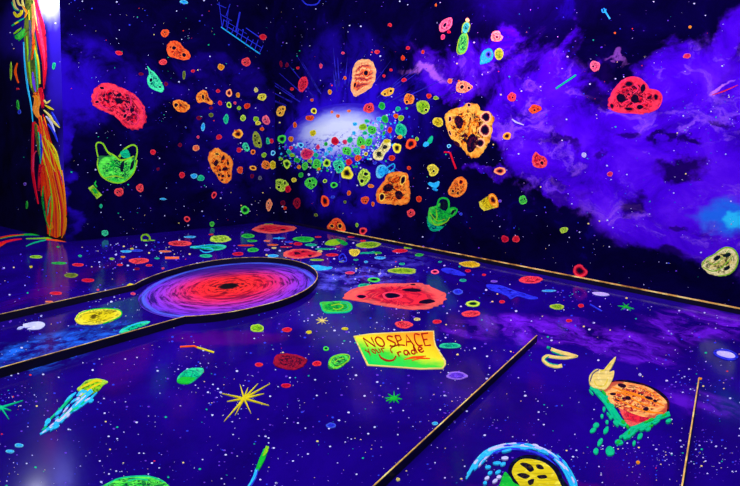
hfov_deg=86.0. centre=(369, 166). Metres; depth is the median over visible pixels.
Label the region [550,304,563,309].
painted asteroid
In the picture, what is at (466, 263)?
painted asteroid
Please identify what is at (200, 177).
painted asteroid
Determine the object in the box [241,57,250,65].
painted asteroid
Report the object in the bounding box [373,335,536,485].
floor strip
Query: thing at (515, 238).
painted asteroid
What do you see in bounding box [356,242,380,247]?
painted asteroid
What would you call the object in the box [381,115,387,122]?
painted asteroid
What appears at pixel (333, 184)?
painted asteroid
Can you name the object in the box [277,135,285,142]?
painted asteroid
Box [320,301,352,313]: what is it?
painted asteroid
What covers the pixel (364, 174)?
painted asteroid
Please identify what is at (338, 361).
painted asteroid
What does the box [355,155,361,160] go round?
painted asteroid
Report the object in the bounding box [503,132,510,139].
painted asteroid
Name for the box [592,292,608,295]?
saucer
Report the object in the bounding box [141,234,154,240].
loop
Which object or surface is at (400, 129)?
painted asteroid
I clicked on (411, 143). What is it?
painted asteroid
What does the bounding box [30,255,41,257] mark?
painted asteroid
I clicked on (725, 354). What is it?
painted spot
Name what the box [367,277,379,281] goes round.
painted asteroid
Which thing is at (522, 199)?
painted asteroid
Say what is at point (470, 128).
painted asteroid
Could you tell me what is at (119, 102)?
painted asteroid
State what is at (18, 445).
painted asteroid
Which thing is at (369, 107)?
painted asteroid
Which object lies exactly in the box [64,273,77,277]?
painted asteroid
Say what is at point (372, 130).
painted asteroid
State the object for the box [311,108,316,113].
painted asteroid
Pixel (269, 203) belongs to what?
painted asteroid
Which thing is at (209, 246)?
painted jellyfish
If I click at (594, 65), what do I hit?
painted asteroid
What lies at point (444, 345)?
painted asteroid
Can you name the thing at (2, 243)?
feathers
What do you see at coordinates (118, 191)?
painted asteroid
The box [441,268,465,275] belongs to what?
fish
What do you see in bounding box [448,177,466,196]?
painted asteroid
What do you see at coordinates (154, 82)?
painted asteroid
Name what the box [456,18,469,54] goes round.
painted shape
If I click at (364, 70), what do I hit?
painted asteroid
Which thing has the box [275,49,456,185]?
painted galaxy
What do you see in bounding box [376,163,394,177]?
plastic bag
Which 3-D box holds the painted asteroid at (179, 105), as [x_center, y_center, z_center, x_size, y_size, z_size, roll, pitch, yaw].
[-3.147,-1.017,6.622,0.264,0.208,0.002,-1,2,-34]
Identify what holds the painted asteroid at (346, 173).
attached to the wall at (647, 238)
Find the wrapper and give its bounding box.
[423,136,432,146]
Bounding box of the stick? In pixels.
[556,74,575,88]
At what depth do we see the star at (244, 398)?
2.10 m
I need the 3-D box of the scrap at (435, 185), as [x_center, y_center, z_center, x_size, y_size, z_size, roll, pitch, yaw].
[0.828,0.244,5.165,0.177,0.132,0.002,2,3,43]
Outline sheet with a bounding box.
[353,331,445,369]
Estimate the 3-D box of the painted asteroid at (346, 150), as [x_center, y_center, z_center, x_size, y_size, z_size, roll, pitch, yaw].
[-0.368,-0.248,6.245,0.206,0.136,0.003,2,3,43]
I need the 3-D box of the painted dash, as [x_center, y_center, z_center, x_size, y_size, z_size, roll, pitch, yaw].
[-6.003,-1.604,6.635,0.094,0.305,0.004,1,2,31]
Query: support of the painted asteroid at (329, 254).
on the floor
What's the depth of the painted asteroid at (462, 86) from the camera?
4.83 m
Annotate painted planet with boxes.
[75,308,121,324]
[102,475,168,485]
[302,0,319,5]
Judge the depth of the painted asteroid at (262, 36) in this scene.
7.36 m
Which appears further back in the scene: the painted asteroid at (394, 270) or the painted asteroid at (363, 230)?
the painted asteroid at (363, 230)
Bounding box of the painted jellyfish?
[190,244,225,252]
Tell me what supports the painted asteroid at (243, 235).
on the floor
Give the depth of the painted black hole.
3.81 m
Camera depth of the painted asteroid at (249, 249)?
5.34 m
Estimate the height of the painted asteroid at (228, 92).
0.146 m
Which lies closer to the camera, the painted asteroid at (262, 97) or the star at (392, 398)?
the star at (392, 398)
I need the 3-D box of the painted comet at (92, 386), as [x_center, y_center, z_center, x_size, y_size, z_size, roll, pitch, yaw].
[-1.522,1.226,2.061,0.148,0.006,0.460,0,2,-10]
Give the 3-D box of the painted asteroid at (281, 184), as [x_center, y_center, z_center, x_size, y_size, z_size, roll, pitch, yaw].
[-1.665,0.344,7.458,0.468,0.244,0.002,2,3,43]
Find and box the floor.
[0,221,739,485]
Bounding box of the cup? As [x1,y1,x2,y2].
[479,193,498,210]
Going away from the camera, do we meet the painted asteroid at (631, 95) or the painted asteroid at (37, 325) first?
the painted asteroid at (37, 325)
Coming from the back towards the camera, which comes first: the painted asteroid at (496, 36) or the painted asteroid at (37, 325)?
the painted asteroid at (496, 36)
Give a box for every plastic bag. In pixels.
[95,142,137,183]
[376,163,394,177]
[427,197,457,230]
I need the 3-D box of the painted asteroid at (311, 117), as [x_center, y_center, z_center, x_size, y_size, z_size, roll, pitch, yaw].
[-1.034,-0.841,6.838,0.234,0.092,0.002,2,3,43]
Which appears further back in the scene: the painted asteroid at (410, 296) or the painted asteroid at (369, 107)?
the painted asteroid at (369, 107)
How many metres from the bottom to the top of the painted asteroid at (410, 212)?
0.114 m
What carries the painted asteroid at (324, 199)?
attached to the wall at (647, 238)
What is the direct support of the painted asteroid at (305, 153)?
attached to the wall at (647, 238)
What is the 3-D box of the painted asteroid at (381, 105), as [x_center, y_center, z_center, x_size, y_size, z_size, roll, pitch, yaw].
[0.172,-0.879,5.728,0.129,0.109,0.002,2,3,43]
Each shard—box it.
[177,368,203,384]
[311,265,331,270]
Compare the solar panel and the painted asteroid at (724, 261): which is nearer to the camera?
the painted asteroid at (724, 261)
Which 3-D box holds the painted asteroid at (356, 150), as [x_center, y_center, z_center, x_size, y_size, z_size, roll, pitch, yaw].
[-0.204,-0.241,6.095,0.164,0.116,0.003,2,3,43]
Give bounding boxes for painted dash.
[10,63,11,79]
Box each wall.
[0,0,65,241]
[59,0,275,241]
[274,0,739,306]
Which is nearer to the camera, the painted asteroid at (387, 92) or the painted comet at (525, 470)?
the painted comet at (525, 470)
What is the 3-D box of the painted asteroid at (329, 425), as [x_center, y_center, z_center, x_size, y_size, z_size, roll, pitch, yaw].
[-0.186,1.233,1.893,0.047,0.004,0.034,1,2,15]
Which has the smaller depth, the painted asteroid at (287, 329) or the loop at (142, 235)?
the painted asteroid at (287, 329)
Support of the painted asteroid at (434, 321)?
on the floor
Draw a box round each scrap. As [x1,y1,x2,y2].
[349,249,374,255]
[428,181,438,190]
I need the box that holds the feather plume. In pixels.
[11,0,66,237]
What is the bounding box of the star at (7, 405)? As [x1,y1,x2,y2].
[0,400,22,419]
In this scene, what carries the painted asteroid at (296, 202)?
attached to the wall at (647, 238)
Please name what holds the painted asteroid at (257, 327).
on the floor
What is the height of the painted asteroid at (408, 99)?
0.149 m
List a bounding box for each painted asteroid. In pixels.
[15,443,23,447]
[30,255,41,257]
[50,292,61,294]
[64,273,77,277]
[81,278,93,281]
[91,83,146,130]
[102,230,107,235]
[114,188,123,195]
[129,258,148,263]
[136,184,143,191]
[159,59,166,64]
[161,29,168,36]
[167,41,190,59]
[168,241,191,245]
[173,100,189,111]
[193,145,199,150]
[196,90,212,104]
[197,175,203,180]
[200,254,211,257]
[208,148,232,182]
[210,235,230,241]
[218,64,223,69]
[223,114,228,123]
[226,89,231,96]
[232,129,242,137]
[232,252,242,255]
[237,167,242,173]
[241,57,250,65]
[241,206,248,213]
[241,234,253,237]
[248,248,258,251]
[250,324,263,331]
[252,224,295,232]
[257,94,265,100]
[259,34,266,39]
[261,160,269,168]
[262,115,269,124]
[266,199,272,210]
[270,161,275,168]
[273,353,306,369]
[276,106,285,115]
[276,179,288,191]
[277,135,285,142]
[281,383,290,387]
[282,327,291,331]
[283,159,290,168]
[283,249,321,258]
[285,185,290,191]
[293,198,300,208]
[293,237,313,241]
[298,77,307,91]
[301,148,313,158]
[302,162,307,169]
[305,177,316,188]
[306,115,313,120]
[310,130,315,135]
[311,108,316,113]
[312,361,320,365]
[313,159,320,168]
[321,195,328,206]
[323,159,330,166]
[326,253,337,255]
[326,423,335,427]
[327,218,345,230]
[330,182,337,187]
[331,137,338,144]
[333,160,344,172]
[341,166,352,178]
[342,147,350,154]
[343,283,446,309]
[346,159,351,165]
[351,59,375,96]
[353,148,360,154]
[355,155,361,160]
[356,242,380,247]
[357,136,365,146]
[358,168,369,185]
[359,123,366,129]
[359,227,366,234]
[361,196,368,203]
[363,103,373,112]
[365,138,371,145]
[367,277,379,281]
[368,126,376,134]
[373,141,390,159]
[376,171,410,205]
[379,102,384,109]
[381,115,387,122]
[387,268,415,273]
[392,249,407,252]
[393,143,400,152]
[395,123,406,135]
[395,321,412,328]
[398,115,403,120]
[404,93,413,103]
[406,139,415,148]
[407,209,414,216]
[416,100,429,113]
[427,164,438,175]
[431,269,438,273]
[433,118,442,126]
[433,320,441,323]
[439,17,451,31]
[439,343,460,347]
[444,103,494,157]
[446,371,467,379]
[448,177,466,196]
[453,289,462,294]
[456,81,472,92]
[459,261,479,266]
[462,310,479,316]
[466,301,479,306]
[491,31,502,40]
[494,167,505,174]
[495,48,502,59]
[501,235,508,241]
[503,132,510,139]
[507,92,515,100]
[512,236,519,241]
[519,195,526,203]
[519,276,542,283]
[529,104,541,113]
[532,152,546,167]
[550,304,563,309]
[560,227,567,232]
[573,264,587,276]
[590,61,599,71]
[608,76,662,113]
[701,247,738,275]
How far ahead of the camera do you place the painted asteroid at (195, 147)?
6.77 m
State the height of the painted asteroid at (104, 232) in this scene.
0.095 m
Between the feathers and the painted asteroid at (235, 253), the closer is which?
the painted asteroid at (235, 253)
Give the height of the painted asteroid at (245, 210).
0.159 m
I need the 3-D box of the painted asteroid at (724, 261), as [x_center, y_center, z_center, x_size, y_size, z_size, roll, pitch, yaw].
[2.893,0.780,3.286,0.231,0.258,0.002,2,3,43]
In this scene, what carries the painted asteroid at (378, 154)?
attached to the wall at (647, 238)
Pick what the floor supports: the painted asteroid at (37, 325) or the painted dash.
the painted asteroid at (37, 325)
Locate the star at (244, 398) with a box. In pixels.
[222,383,269,421]
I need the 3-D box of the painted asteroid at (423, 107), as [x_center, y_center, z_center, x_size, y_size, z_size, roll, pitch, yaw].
[0.698,-0.789,5.248,0.219,0.184,0.002,2,3,43]
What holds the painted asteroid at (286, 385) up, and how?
on the floor
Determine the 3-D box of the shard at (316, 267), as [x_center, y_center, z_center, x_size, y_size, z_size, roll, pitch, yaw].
[-0.584,1.142,4.489,0.286,0.004,0.172,1,2,32]
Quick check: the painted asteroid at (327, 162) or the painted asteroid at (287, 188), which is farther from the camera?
the painted asteroid at (287, 188)
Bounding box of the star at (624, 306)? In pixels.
[618,303,633,310]
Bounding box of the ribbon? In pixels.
[542,346,577,367]
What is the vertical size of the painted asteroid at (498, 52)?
0.136 m
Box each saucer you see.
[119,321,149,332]
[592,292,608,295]
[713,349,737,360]
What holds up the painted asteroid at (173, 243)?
on the floor
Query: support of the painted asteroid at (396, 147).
attached to the wall at (647, 238)
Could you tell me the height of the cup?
0.216 m
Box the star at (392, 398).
[385,394,401,402]
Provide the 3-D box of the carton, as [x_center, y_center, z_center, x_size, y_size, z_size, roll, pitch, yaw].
[-4.148,0.346,5.989,0.171,0.276,0.001,-1,2,-34]
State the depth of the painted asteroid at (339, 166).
6.38 m
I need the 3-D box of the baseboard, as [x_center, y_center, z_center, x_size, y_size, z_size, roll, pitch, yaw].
[2.426,1.144,3.713,10.900,0.052,0.021,2,3,43]
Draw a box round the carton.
[88,181,101,198]
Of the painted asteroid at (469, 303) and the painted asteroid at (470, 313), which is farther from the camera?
the painted asteroid at (469, 303)
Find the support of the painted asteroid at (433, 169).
attached to the wall at (647, 238)
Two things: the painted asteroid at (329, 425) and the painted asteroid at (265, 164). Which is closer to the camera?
the painted asteroid at (329, 425)
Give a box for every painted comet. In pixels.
[40,378,107,435]
[248,446,268,485]
[466,442,577,485]
[589,357,671,455]
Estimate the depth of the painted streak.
3.24 m
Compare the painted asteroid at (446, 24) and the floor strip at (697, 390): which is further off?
the painted asteroid at (446, 24)
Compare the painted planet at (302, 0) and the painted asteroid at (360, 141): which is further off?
the painted planet at (302, 0)
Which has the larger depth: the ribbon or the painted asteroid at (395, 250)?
the painted asteroid at (395, 250)
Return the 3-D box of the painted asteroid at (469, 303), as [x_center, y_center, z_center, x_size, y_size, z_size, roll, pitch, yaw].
[0.889,1.179,3.428,0.111,0.003,0.148,1,2,30]
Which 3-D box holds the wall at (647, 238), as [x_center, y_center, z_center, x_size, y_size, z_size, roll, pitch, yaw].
[2.474,-1.179,3.685,11.500,4.700,0.120,2,3,43]
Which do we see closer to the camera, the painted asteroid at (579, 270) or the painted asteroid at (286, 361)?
the painted asteroid at (286, 361)
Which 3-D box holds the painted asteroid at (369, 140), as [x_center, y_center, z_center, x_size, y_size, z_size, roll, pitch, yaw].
[-0.017,-0.369,5.919,0.137,0.120,0.003,2,3,43]
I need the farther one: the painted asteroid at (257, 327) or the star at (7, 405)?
the painted asteroid at (257, 327)
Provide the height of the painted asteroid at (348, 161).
0.109 m
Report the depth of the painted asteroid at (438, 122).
5.09 m
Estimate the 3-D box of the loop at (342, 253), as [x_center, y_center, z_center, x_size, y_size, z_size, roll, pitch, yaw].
[-0.344,1.126,4.937,0.100,0.004,0.413,0,2,-9]
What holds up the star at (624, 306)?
on the floor
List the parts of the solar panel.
frame rail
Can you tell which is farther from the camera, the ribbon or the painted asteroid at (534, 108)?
the painted asteroid at (534, 108)
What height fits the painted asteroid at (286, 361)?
0.004 m
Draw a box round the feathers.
[0,234,64,246]
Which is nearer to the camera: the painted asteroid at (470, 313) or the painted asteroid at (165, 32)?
the painted asteroid at (470, 313)
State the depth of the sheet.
2.61 m
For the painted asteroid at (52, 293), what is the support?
on the floor
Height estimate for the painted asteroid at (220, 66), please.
0.114 m
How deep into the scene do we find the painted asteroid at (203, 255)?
5.03 m
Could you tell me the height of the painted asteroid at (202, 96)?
0.247 m
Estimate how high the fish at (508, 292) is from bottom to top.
0.004 m
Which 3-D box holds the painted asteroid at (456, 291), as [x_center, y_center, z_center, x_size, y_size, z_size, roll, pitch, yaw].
[0.824,1.169,3.721,0.102,0.003,0.155,0,2,0]
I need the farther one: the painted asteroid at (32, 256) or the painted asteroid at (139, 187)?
the painted asteroid at (139, 187)
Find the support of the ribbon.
on the floor
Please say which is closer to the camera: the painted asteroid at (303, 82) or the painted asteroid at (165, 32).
the painted asteroid at (165, 32)
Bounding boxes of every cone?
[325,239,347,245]
[480,48,492,63]
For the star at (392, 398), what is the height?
0.005 m
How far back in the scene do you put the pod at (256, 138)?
7.35 m
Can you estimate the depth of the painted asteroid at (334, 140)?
6.43 m
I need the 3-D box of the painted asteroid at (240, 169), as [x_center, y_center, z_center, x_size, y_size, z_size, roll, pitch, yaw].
[-2.359,0.057,7.195,0.105,0.129,0.002,-1,2,-34]
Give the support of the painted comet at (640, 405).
on the floor
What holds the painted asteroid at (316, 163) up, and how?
attached to the wall at (647, 238)
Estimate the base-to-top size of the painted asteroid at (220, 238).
0.003 m
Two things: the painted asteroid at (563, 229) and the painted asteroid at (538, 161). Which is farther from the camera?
the painted asteroid at (538, 161)
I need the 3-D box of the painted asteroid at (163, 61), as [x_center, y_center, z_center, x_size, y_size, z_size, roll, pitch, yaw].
[-3.366,-1.708,6.449,0.120,0.097,0.002,-1,2,-34]
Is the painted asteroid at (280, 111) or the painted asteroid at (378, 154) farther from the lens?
the painted asteroid at (280, 111)
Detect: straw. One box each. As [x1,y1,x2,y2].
[180,345,213,352]
[444,151,456,168]
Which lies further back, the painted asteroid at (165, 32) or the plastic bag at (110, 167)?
the painted asteroid at (165, 32)
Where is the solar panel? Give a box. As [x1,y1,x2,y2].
[217,3,262,53]
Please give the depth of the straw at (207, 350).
2.65 m
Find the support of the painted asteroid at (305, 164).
attached to the wall at (647, 238)
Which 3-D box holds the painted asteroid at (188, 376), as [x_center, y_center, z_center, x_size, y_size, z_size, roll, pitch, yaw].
[-1.051,1.218,2.315,0.127,0.004,0.167,0,2,0]
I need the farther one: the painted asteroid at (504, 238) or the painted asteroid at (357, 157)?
the painted asteroid at (357, 157)
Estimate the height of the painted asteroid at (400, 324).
0.004 m
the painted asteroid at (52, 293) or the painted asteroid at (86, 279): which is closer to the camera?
the painted asteroid at (52, 293)
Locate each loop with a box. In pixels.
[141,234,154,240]
[338,253,346,261]
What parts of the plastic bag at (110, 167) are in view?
handle, handle, handle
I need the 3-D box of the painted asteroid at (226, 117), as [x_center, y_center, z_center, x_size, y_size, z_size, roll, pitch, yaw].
[-2.553,-0.850,7.032,0.095,0.179,0.002,-1,2,-34]
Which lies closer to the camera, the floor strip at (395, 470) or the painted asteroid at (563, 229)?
the floor strip at (395, 470)
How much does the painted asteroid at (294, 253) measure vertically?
0.004 m
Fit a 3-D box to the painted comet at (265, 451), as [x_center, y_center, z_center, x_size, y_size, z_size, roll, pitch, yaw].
[-0.459,1.241,1.650,0.025,0.004,0.220,0,2,3]
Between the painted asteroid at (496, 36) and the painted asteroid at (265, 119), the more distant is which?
the painted asteroid at (265, 119)
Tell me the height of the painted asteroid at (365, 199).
0.118 m
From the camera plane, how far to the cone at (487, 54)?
4.62 m
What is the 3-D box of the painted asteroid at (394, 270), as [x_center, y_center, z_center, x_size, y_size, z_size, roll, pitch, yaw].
[0.352,1.145,4.385,0.321,0.004,0.220,0,2,0]
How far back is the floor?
2.24 m
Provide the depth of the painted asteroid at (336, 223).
6.45 m
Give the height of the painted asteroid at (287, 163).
0.180 m
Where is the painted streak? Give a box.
[712,85,737,94]
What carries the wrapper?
attached to the wall at (647, 238)
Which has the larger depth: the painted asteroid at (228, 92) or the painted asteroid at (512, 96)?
the painted asteroid at (228, 92)
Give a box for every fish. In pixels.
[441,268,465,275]
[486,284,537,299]
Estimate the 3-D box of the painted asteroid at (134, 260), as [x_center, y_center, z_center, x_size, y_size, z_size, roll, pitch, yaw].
[-2.789,1.131,4.797,0.312,0.004,0.189,1,2,37]
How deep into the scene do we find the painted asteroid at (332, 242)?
5.76 m
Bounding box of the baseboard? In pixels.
[285,221,739,313]
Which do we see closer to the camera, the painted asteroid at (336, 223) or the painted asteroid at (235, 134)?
the painted asteroid at (336, 223)
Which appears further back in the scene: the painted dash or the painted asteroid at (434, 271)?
the painted dash
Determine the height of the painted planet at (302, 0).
0.426 m
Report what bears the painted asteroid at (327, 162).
attached to the wall at (647, 238)
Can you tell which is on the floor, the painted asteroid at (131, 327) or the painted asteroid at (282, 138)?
the painted asteroid at (131, 327)
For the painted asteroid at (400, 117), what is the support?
attached to the wall at (647, 238)
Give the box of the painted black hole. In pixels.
[138,262,315,317]
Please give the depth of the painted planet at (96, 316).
3.15 m
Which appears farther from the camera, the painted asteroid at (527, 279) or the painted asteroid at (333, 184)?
the painted asteroid at (333, 184)
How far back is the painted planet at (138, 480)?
1.57 m
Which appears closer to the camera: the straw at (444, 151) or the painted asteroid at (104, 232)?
the straw at (444, 151)
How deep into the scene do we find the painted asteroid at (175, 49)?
6.57 m
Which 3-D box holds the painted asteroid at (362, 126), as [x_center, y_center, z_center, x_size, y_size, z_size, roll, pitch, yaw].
[-0.107,-0.605,5.993,0.175,0.104,0.003,2,3,43]
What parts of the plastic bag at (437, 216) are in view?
handle, handle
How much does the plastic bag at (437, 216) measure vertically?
0.458 m
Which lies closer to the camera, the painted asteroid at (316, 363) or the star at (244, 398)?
the star at (244, 398)
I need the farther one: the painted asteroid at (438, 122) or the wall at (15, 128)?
the wall at (15, 128)
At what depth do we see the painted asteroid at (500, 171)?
4.55 m
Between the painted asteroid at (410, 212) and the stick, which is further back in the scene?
the painted asteroid at (410, 212)
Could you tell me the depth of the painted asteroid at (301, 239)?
5.96 m
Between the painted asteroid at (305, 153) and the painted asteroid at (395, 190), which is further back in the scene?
the painted asteroid at (305, 153)
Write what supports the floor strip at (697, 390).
on the floor
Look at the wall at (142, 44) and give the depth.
6.51 m
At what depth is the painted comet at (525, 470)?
1.64 m
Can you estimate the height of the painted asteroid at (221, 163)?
0.633 m

